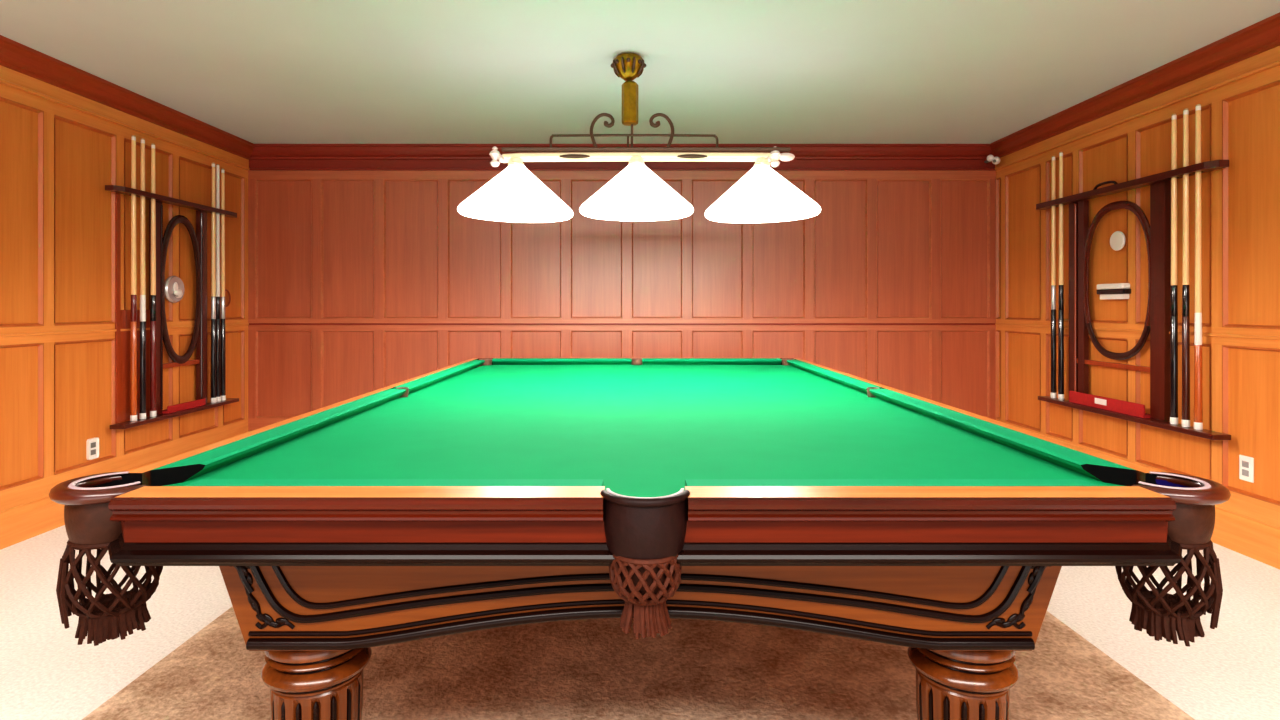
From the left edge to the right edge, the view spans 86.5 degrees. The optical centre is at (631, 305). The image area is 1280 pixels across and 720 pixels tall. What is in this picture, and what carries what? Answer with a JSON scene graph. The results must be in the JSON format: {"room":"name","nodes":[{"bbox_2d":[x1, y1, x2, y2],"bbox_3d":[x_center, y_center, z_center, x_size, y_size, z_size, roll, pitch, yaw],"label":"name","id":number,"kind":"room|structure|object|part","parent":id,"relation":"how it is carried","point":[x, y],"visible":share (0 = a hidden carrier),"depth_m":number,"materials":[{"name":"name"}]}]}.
{"room":"games hall","nodes":[
{"label":"games hall","id":0,"kind":"room"},
{"bbox_2d":[0,83,248,511],"bbox_3d":[-3.079,-0.047,1.942,0.162,2.400,7.083,0,0,0],"label":"wall","id":1,"kind":"structure","parent":0,"point":[57,161],"depth_m":3.76,"materials":[{"name":"brown wood"}]},
{"bbox_2d":[86,437,98,459],"bbox_3d":[-3.020,0.798,3.805,0.020,0.116,0.072,0,0,0],"label":"wall outlet","id":2,"kind":"object","parent":1,"relation":"attached to","point":[92,445],"visible":1,"depth_m":3.80,"materials":[{"name":"white plastic"}]},
{"bbox_3d":[-3.017,-1.030,1.867,0.014,0.065,6.933,0,0,0],"label":"rail","id":3,"kind":"part","parent":1,"relation":"part of","materials":[{"name":"brown wood"}]},
{"bbox_3d":[-3.017,0.145,1.867,0.014,0.085,6.933,0,0,0],"label":"rail","id":4,"kind":"part","parent":1,"relation":"part of","materials":[{"name":"brown wood"}]},
{"bbox_3d":[-3.017,0.931,1.867,0.014,0.100,6.933,0,0,0],"label":"rail","id":5,"kind":"part","parent":1,"relation":"part of","materials":[{"name":"brown wood"}]},
{"bbox_2d":[0,431,248,549],"bbox_3d":[-3.004,1.067,1.871,0.032,0.172,6.943,0,0,0],"label":"baseboard","id":6,"kind":"structure","parent":1,"relation":"attached to","point":[23,522],"depth_m":3.38,"materials":[{"name":"brown wood"}]},
{"bbox_3d":[-3.004,0.142,1.867,0.012,0.014,6.933,0,0,0],"label":"chair rail","id":7,"kind":"part","parent":1,"relation":"part of","materials":[{"name":"brown wood"}]},
{"bbox_2d":[0,35,253,169],"bbox_3d":[-2.962,-1.155,1.871,0.115,0.185,6.943,0,0,0],"label":"trim","id":8,"kind":"structure","parent":1,"relation":"attached to","point":[24,68],"depth_m":3.86,"materials":[{"name":"brown wood"}]},
{"bbox_2d":[105,185,238,428],"bbox_3d":[-2.959,0.010,4.470,0.098,1.394,1.210,0,0,0],"label":"cue rack","id":9,"kind":"object","parent":1,"relation":"attached to","point":[199,239],"visible":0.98,"depth_m":4.28,"materials":[{"name":"brown wood"}]},
{"bbox_3d":[-3.002,0.012,3.970,0.010,1.340,0.030,0,0,0],"label":"post","id":10,"kind":"part","parent":9,"relation":"part of","materials":[{"name":"red wood"}]},
{"bbox_2d":[130,135,136,420],"bbox_3d":[-2.957,-0.165,4.035,0.036,1.694,0.035,0,0,0],"label":"pool cue","id":11,"kind":"object","parent":9,"relation":"on","point":[133,324],"visible":1,"depth_m":4.02,"materials":[{"name":"beige wood"}]},
{"bbox_3d":[-3.005,0.352,4.110,0.007,0.659,0.246,0,0,0],"label":"panel","id":12,"kind":"part","parent":9,"relation":"part of","materials":[{"name":"red wood"}]},
{"bbox_2d":[139,138,145,418],"bbox_3d":[-2.957,-0.165,4.110,0.036,1.694,0.035,0,0,0],"label":"pool cue","id":13,"kind":"object","parent":9,"relation":"on","point":[142,375],"visible":1,"depth_m":4.10,"materials":[{"name":"beige wood"}]},
{"bbox_2d":[150,143,156,416],"bbox_3d":[-2.957,-0.160,4.200,0.036,1.684,0.035,0,0,0],"label":"pool cue","id":14,"kind":"object","parent":9,"relation":"on","point":[153,404],"visible":1,"depth_m":4.19,"materials":[{"name":"beige wood"}]},
{"bbox_3d":[-2.991,0.012,4.272,0.031,1.340,0.075,0,0,0],"label":"post","id":15,"kind":"part","parent":9,"relation":"part of","materials":[{"name":"brown wood"}]},
{"bbox_2d":[105,185,236,217],"bbox_3d":[-2.957,-0.673,4.470,0.078,0.028,1.210,0,0,0],"label":"shelf","id":16,"kind":"object","parent":9,"relation":"attached to","point":[202,209],"depth_m":4.29,"materials":[{"name":"brown wood"}]},
{"bbox_2d":[110,398,238,428],"bbox_3d":[-2.954,0.695,4.470,0.088,0.024,1.140,0,0,0],"label":"shelf","id":17,"kind":"object","parent":9,"relation":"attached to","point":[162,414],"depth_m":4.31,"materials":[{"name":"brown wood"}]},
{"bbox_2d":[162,398,205,413],"bbox_3d":[-2.973,0.659,4.500,0.066,0.045,0.376,0,0,0],"label":"tray","id":18,"kind":"object","parent":9,"relation":"on","point":[199,402],"depth_m":4.48,"materials":[{"name":"red"}]},
{"bbox_3d":[-2.991,0.012,4.728,0.031,1.340,0.075,0,0,0],"label":"post","id":19,"kind":"part","parent":9,"relation":"part of","materials":[{"name":"brown wood"}]},
{"bbox_2d":[211,163,215,402],"bbox_3d":[-2.957,-0.165,4.805,0.036,1.694,0.035,0,0,0],"label":"pool cue","id":20,"kind":"object","parent":9,"relation":"on","point":[213,214],"visible":1,"depth_m":4.79,"materials":[{"name":"beige wood"}]},
{"bbox_2d":[216,164,220,401],"bbox_3d":[-2.957,-0.165,4.855,0.036,1.694,0.035,0,0,0],"label":"pool cue","id":21,"kind":"object","parent":9,"relation":"on","point":[218,370],"visible":0.98,"depth_m":4.84,"materials":[{"name":"white wood"}]},
{"bbox_2d":[220,169,225,400],"bbox_3d":[-2.957,-0.155,4.915,0.036,1.674,0.035,0,0,0],"label":"pool cue","id":22,"kind":"object","parent":9,"relation":"on","point":[222,308],"visible":0.99,"depth_m":4.90,"materials":[{"name":"beige wood"}]},
{"bbox_2d":[165,276,184,302],"bbox_3d":[-2.993,-0.109,4.455,0.033,0.180,0.180,0,0,0],"label":"dial","id":23,"kind":"object","parent":1,"relation":"attached to","point":[174,286],"visible":0.98,"depth_m":4.43,"materials":[{"name":"silver metal"}]},
{"bbox_2d":[225,289,230,306],"bbox_3d":[-2.998,-0.057,5.020,0.012,0.132,0.112,0,0,0],"label":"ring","id":24,"kind":"object","parent":1,"relation":"attached to","point":[227,305],"visible":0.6,"depth_m":5.06,"materials":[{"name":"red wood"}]},
{"bbox_2d":[248,171,995,430],"bbox_3d":[-0.077,-0.047,5.402,6.165,2.400,0.162,0,0,0],"label":"wall","id":25,"kind":"structure","parent":0,"point":[360,282],"depth_m":5.35,"materials":[{"name":"brown wood"}]},
{"bbox_2d":[248,144,995,170],"bbox_3d":[-0.077,-1.155,5.285,5.885,0.185,0.115,0,0,0],"label":"trim","id":26,"kind":"structure","parent":25,"relation":"attached to","point":[264,157],"depth_m":5.31,"materials":[{"name":"brown wood"}]},
{"bbox_3d":[-0.077,-1.030,5.340,5.865,0.065,0.014,0,0,0],"label":"rail","id":27,"kind":"part","parent":25,"relation":"part of","materials":[{"name":"brown wood"}]},
{"bbox_3d":[-0.077,0.145,5.340,5.865,0.085,0.014,0,0,0],"label":"rail","id":28,"kind":"part","parent":25,"relation":"part of","materials":[{"name":"brown wood"}]},
{"bbox_3d":[-0.077,0.931,5.340,5.865,0.100,0.014,0,0,0],"label":"rail","id":29,"kind":"part","parent":25,"relation":"part of","materials":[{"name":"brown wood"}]},
{"bbox_3d":[-0.077,0.142,5.327,5.865,0.014,0.012,0,0,0],"label":"chair rail","id":30,"kind":"part","parent":25,"relation":"part of","materials":[{"name":"brown wood"}]},
{"bbox_2d":[0,0,1279,143],"bbox_3d":[-0.077,-1.307,1.966,6.265,0.120,7.133,0,0,0],"label":"ceiling","id":31,"kind":"structure","parent":0,"point":[253,71],"depth_m":3.40,"materials":[{"name":"paint"}]},
{"bbox_2d":[457,53,820,222],"bbox_3d":[0.035,-0.840,3.400,1.801,0.814,0.572,0,0,0],"label":"light","id":32,"kind":"object","parent":31,"relation":"hanging from","point":[636,193],"visible":1,"depth_m":3.36,"materials":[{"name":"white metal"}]},
{"bbox_3d":[-0.580,-0.579,3.400,0.572,0.268,0.572,0,0,0],"label":"lamp shade","id":33,"kind":"part","parent":32,"relation":"part of","materials":[{"name":"white glass"}]},
{"bbox_2d":[503,215,528,219],"bbox_3d":[-0.580,-0.441,3.400,0.132,0.010,0.132,0,0,0],"label":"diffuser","id":34,"kind":"object","parent":32,"relation":"attached to","point":[517,217],"depth_m":3.37,"materials":[{"name":"white glass"}]},
{"bbox_3d":[-0.580,-0.574,3.400,0.084,0.243,0.084,0,0,0],"label":"bulb","id":35,"kind":"part","parent":32,"relation":"part of","materials":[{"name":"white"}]},
{"bbox_3d":[0.000,-0.846,3.400,0.012,0.122,0.011,0,0,0],"label":"stem","id":36,"kind":"part","parent":32,"relation":"part of","materials":[{"name":"brown metal"}]},
{"bbox_3d":[0.010,-0.825,3.400,0.845,0.071,0.013,0,0,0],"label":"frame","id":37,"kind":"part","parent":32,"relation":"part of","materials":[{"name":"brown metal"}]},
{"bbox_3d":[0.023,-0.588,3.400,0.572,0.263,0.572,0,0,0],"label":"lamp shade","id":38,"kind":"part","parent":32,"relation":"part of","materials":[{"name":"white glass"}]},
{"bbox_2d":[624,214,648,217],"bbox_3d":[0.022,-0.449,3.400,0.132,0.010,0.132,0,0,0],"label":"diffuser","id":39,"kind":"object","parent":32,"relation":"attached to","point":[627,215],"depth_m":3.38,"materials":[{"name":"white glass"}]},
{"bbox_3d":[0.022,-0.581,3.400,0.084,0.243,0.084,0,0,0],"label":"bulb","id":40,"kind":"part","parent":32,"relation":"part of","materials":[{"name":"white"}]},
{"bbox_2d":[749,216,774,219],"bbox_3d":[0.650,-0.439,3.400,0.132,0.010,0.132,0,0,0],"label":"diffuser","id":41,"kind":"object","parent":32,"relation":"attached to","point":[754,217],"depth_m":3.37,"materials":[{"name":"white glass"}]},
{"bbox_3d":[0.650,-0.571,3.400,0.084,0.243,0.084,0,0,0],"label":"bulb","id":42,"kind":"part","parent":32,"relation":"part of","materials":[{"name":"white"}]},
{"bbox_3d":[0.650,-0.576,3.400,0.572,0.267,0.572,0,0,0],"label":"lamp shade","id":43,"kind":"part","parent":32,"relation":"part of","materials":[{"name":"white glass"}]},
{"bbox_2d":[0,525,1279,719],"bbox_3d":[-0.077,1.213,1.966,6.265,0.120,7.133,0,0,0],"label":"floor","id":44,"kind":"structure","parent":0,"point":[1231,672],"depth_m":2.37,"materials":[{"name":"carpet"}]},
{"bbox_2d":[82,606,1194,719],"bbox_3d":[0.018,1.149,1.950,3.085,0.008,5.900,0,0,0],"label":"area rug","id":45,"kind":"object","parent":44,"relation":"on","point":[585,669],"visible":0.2,"depth_m":2.10,"materials":[{"name":"brown carpet"}]},
{"bbox_2d":[49,358,1230,719],"bbox_3d":[0.015,0.744,2.913,2.324,0.801,3.414,0,0,0],"label":"pool table","id":46,"kind":"object","parent":45,"relation":"on","point":[474,494],"visible":1,"depth_m":1.37,"materials":[{"name":"green fabric"}]},
{"bbox_2d":[151,388,405,485],"bbox_3d":[-1.000,0.372,2.186,0.070,0.038,1.448,0,0,0],"label":"cushion","id":47,"kind":"object","parent":46,"relation":"on","point":[210,463],"depth_m":1.83,"materials":[{"name":"teal fabric"}]},
{"bbox_3d":[-1.062,0.376,3.011,0.054,0.046,3.149,0,0,0],"label":"rail","id":48,"kind":"part","parent":46,"relation":"part of","materials":[{"name":"brown wood"}]},
{"bbox_3d":[-0.688,0.749,1.490,0.220,0.110,0.220,0,0,0],"label":"leg","id":49,"kind":"part","parent":46,"relation":"part of","materials":[{"name":"brown wood"}]},
{"bbox_3d":[-0.504,0.376,1.286,0.902,0.046,0.092,0,0,0],"label":"rail","id":50,"kind":"part","parent":46,"relation":"part of","materials":[{"name":"brown wood"}]},
{"bbox_2d":[185,479,602,485],"bbox_3d":[-0.469,0.372,1.367,0.821,0.038,0.070,0,0,0],"label":"cushion","id":51,"kind":"object","parent":46,"relation":"on","point":[204,482],"depth_m":1.36,"materials":[{"name":"teal fabric"}]},
{"bbox_2d":[393,360,484,393],"bbox_3d":[-1.000,0.372,3.710,0.070,0.038,1.520,0,0,0],"label":"cushion","id":52,"kind":"object","parent":46,"relation":"on","point":[419,385],"depth_m":3.51,"materials":[{"name":"teal fabric"}]},
{"bbox_2d":[492,358,631,363],"bbox_3d":[-0.466,0.372,4.551,0.928,0.038,0.070,0,0,0],"label":"cushion","id":53,"kind":"object","parent":46,"relation":"on","point":[494,360],"depth_m":4.53,"materials":[{"name":"teal fabric"}]},
{"bbox_3d":[0.025,0.376,4.603,2.120,0.046,0.034,0,0,0],"label":"rail","id":54,"kind":"part","parent":46,"relation":"part of","materials":[{"name":"green fabric"}]},
{"bbox_3d":[0.017,0.630,1.375,1.580,0.075,0.010,0,0,0],"label":"arch molding","id":55,"kind":"part","parent":46,"relation":"part of","materials":[{"name":"brown wood"}]},
{"bbox_3d":[0.017,0.588,1.397,1.735,0.213,0.045,0,0,0],"label":"cabinet panel","id":56,"kind":"part","parent":46,"relation":"part of","materials":[{"name":"brown wood"}]},
{"bbox_3d":[0.017,0.649,1.373,1.580,0.087,0.023,0,0,0],"label":"arch molding","id":57,"kind":"part","parent":46,"relation":"part of","materials":[{"name":"brown wood"}]},
{"bbox_3d":[0.025,0.461,2.930,2.218,0.040,3.368,0,0,0],"label":"molding","id":58,"kind":"part","parent":46,"relation":"part of","materials":[{"name":"brown wood"}]},
{"bbox_2d":[642,358,781,363],"bbox_3d":[0.531,0.372,4.551,0.927,0.038,0.070,0,0,0],"label":"cushion","id":59,"kind":"object","parent":46,"relation":"on","point":[644,360],"depth_m":4.53,"materials":[{"name":"teal fabric"}]},
{"bbox_2d":[787,360,881,393],"bbox_3d":[1.050,0.372,3.710,0.070,0.038,1.520,0,0,0],"label":"cushion","id":60,"kind":"object","parent":46,"relation":"on","point":[852,384],"depth_m":3.51,"materials":[{"name":"teal fabric"}]},
{"bbox_2d":[685,479,1098,485],"bbox_3d":[0.513,0.372,1.367,0.809,0.038,0.070,0,0,0],"label":"cushion","id":61,"kind":"object","parent":46,"relation":"on","point":[688,482],"depth_m":1.36,"materials":[{"name":"teal fabric"}]},
{"bbox_3d":[0.548,0.376,1.286,0.890,0.046,0.092,0,0,0],"label":"rail","id":62,"kind":"part","parent":46,"relation":"part of","materials":[{"name":"brown wood"}]},
{"bbox_3d":[0.722,0.749,1.490,0.220,0.110,0.220,0,0,0],"label":"leg","id":63,"kind":"part","parent":46,"relation":"part of","materials":[{"name":"brown wood"}]},
{"bbox_3d":[1.112,0.376,3.011,0.054,0.046,3.149,0,0,0],"label":"rail","id":64,"kind":"part","parent":46,"relation":"part of","materials":[{"name":"brown wood"}]},
{"bbox_2d":[869,388,1136,485],"bbox_3d":[1.050,0.372,2.186,0.070,0.038,1.448,0,0,0],"label":"cushion","id":65,"kind":"object","parent":46,"relation":"on","point":[1074,463],"depth_m":1.83,"materials":[{"name":"teal fabric"}]},
{"bbox_2d":[995,65,1279,527],"bbox_3d":[2.924,-0.047,1.942,0.162,2.400,7.083,0,0,0],"label":"wall","id":66,"kind":"structure","parent":0,"point":[1240,119],"depth_m":3.64,"materials":[{"name":"brown wood"}]},
{"bbox_2d":[984,155,999,163],"bbox_3d":[2.745,-1.112,5.207,0.093,0.076,0.168,0,0,0],"label":"sensor","id":67,"kind":"object","parent":66,"relation":"attached to","point":[990,158],"visible":1,"depth_m":5.15,"materials":[{"name":"grey plastic"}]},
{"bbox_2d":[1097,283,1130,299],"bbox_3d":[2.830,-0.086,4.000,0.050,0.093,0.230,0,0,0],"label":"brush","id":68,"kind":"object","parent":66,"relation":"attached to","point":[1113,290],"visible":1,"depth_m":3.96,"materials":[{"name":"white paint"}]},
{"bbox_2d":[1110,231,1124,250],"bbox_3d":[2.847,-0.382,3.990,0.016,0.116,0.116,0,0,0],"label":"disc","id":69,"kind":"object","parent":66,"relation":"attached to","point":[1117,239],"visible":1,"depth_m":3.98,"materials":[{"name":"white plastic"}]},
{"bbox_2d":[1036,160,1230,439],"bbox_3d":[2.804,-0.050,3.962,0.097,1.374,1.475,0,0,0],"label":"cue rack","id":70,"kind":"object","parent":66,"relation":"attached to","point":[1157,233],"visible":1,"depth_m":3.77,"materials":[{"name":"brown wood"}]},
{"bbox_2d":[1050,156,1056,397],"bbox_3d":[2.802,-0.194,4.520,0.036,1.607,0.035,0,0,0],"label":"pool cue","id":71,"kind":"object","parent":70,"relation":"on","point":[1053,394],"visible":1,"depth_m":4.51,"materials":[{"name":"beige wood"}]},
{"bbox_2d":[1058,151,1063,399],"bbox_3d":[2.802,-0.199,4.440,0.036,1.617,0.035,0,0,0],"label":"pool cue","id":72,"kind":"object","parent":70,"relation":"on","point":[1061,240],"visible":1,"depth_m":4.43,"materials":[{"name":"beige wood"}]},
{"bbox_3d":[2.836,-0.025,4.362,0.033,1.271,0.055,0,0,0],"label":"post","id":73,"kind":"part","parent":70,"relation":"part of","materials":[{"name":"brown wood"}]},
{"bbox_3d":[2.836,-0.025,4.272,0.033,1.271,0.055,0,0,0],"label":"post","id":74,"kind":"part","parent":70,"relation":"part of","materials":[{"name":"brown wood"}]},
{"bbox_3d":[2.805,-0.714,4.030,0.016,0.046,0.212,0,0,0],"label":"handle","id":75,"kind":"part","parent":70,"relation":"part of","materials":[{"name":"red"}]},
{"bbox_2d":[1069,390,1149,417],"bbox_3d":[2.817,0.574,4.018,0.068,0.072,0.631,0,0,0],"label":"tray","id":76,"kind":"object","parent":70,"relation":"on","point":[1078,397],"depth_m":3.98,"materials":[{"name":"red plastic"}]},
{"bbox_2d":[1036,160,1228,209],"bbox_3d":[2.802,-0.679,3.967,0.078,0.034,1.465,0,0,0],"label":"shelf","id":77,"kind":"object","parent":70,"relation":"attached to","point":[1164,178],"depth_m":3.74,"materials":[{"name":"brown wood"}]},
{"bbox_2d":[1038,396,1230,439],"bbox_3d":[2.799,0.624,3.922,0.088,0.026,1.395,0,0,0],"label":"shelf","id":78,"kind":"object","parent":70,"relation":"attached to","point":[1147,419],"depth_m":3.73,"materials":[{"name":"brown wood"}]},
{"bbox_3d":[2.836,-0.025,3.650,0.033,1.271,0.100,0,0,0],"label":"post","id":79,"kind":"part","parent":70,"relation":"part of","materials":[{"name":"brown wood"}]},
{"bbox_2d":[1170,114,1177,424],"bbox_3d":[2.802,-0.191,3.515,0.036,1.602,0.035,0,0,0],"label":"pool cue","id":80,"kind":"object","parent":70,"relation":"on","point":[1174,288],"visible":1,"depth_m":3.50,"materials":[{"name":"beige wood"}]},
{"bbox_2d":[1181,108,1189,426],"bbox_3d":[2.802,-0.194,3.440,0.036,1.607,0.035,0,0,0],"label":"pool cue","id":81,"kind":"object","parent":70,"relation":"on","point":[1185,422],"visible":1,"depth_m":3.43,"materials":[{"name":"beige wood"}]},
{"bbox_2d":[1194,104,1202,429],"bbox_3d":[2.802,-0.194,3.365,0.036,1.607,0.035,0,0,0],"label":"pool cue","id":82,"kind":"object","parent":70,"relation":"on","point":[1198,408],"visible":1,"depth_m":3.35,"materials":[{"name":"beige wood"}]},
{"bbox_2d":[990,12,1279,169],"bbox_3d":[2.808,-1.155,1.871,0.115,0.185,6.943,0,0,0],"label":"trim","id":83,"kind":"structure","parent":66,"relation":"attached to","point":[1251,50],"depth_m":3.64,"materials":[{"name":"brown wood"}]},
{"bbox_3d":[2.849,0.142,1.867,0.012,0.014,6.933,0,0,0],"label":"chair rail","id":84,"kind":"part","parent":66,"relation":"part of","materials":[{"name":"brown wood"}]},
{"bbox_3d":[2.862,-1.030,1.867,0.014,0.065,6.933,0,0,0],"label":"rail","id":85,"kind":"part","parent":66,"relation":"part of","materials":[{"name":"brown wood"}]},
{"bbox_3d":[2.862,0.145,1.867,0.014,0.085,6.933,0,0,0],"label":"rail","id":86,"kind":"part","parent":66,"relation":"part of","materials":[{"name":"brown wood"}]},
{"bbox_3d":[2.862,0.931,1.867,0.014,0.100,6.933,0,0,0],"label":"rail","id":87,"kind":"part","parent":66,"relation":"part of","materials":[{"name":"brown wood"}]},
{"bbox_2d":[1211,506,1279,569],"bbox_3d":[2.849,1.067,1.871,0.032,0.172,6.943,0,0,0],"label":"baseboard","id":88,"kind":"structure","parent":66,"relation":"attached to","point":[1259,541],"depth_m":3.13,"materials":[{"name":"brown wood"}]},
{"bbox_2d":[1239,455,1253,482],"bbox_3d":[2.863,0.758,3.170,0.010,0.116,0.072,0,0,0],"label":"wall outlet","id":89,"kind":"object","parent":66,"relation":"attached to","point":[1246,464],"visible":1,"depth_m":3.16,"materials":[{"name":"white plastic"}]},
{"bbox_2d":[1242,461,1248,467],"bbox_3d":[2.859,0.738,3.170,0.003,0.028,0.034,0,0,0],"label":"socket","id":90,"kind":"object","parent":89,"relation":"attached to","point":[1245,464],"depth_m":3.17,"materials":[{"name":"white plastic"}]},
{"bbox_2d":[1242,469,1248,476],"bbox_3d":[2.859,0.778,3.170,0.003,0.028,0.034,0,0,0],"label":"socket","id":91,"kind":"object","parent":89,"relation":"attached to","point":[1245,472],"depth_m":3.17,"materials":[{"name":"white plastic"}]}
]}

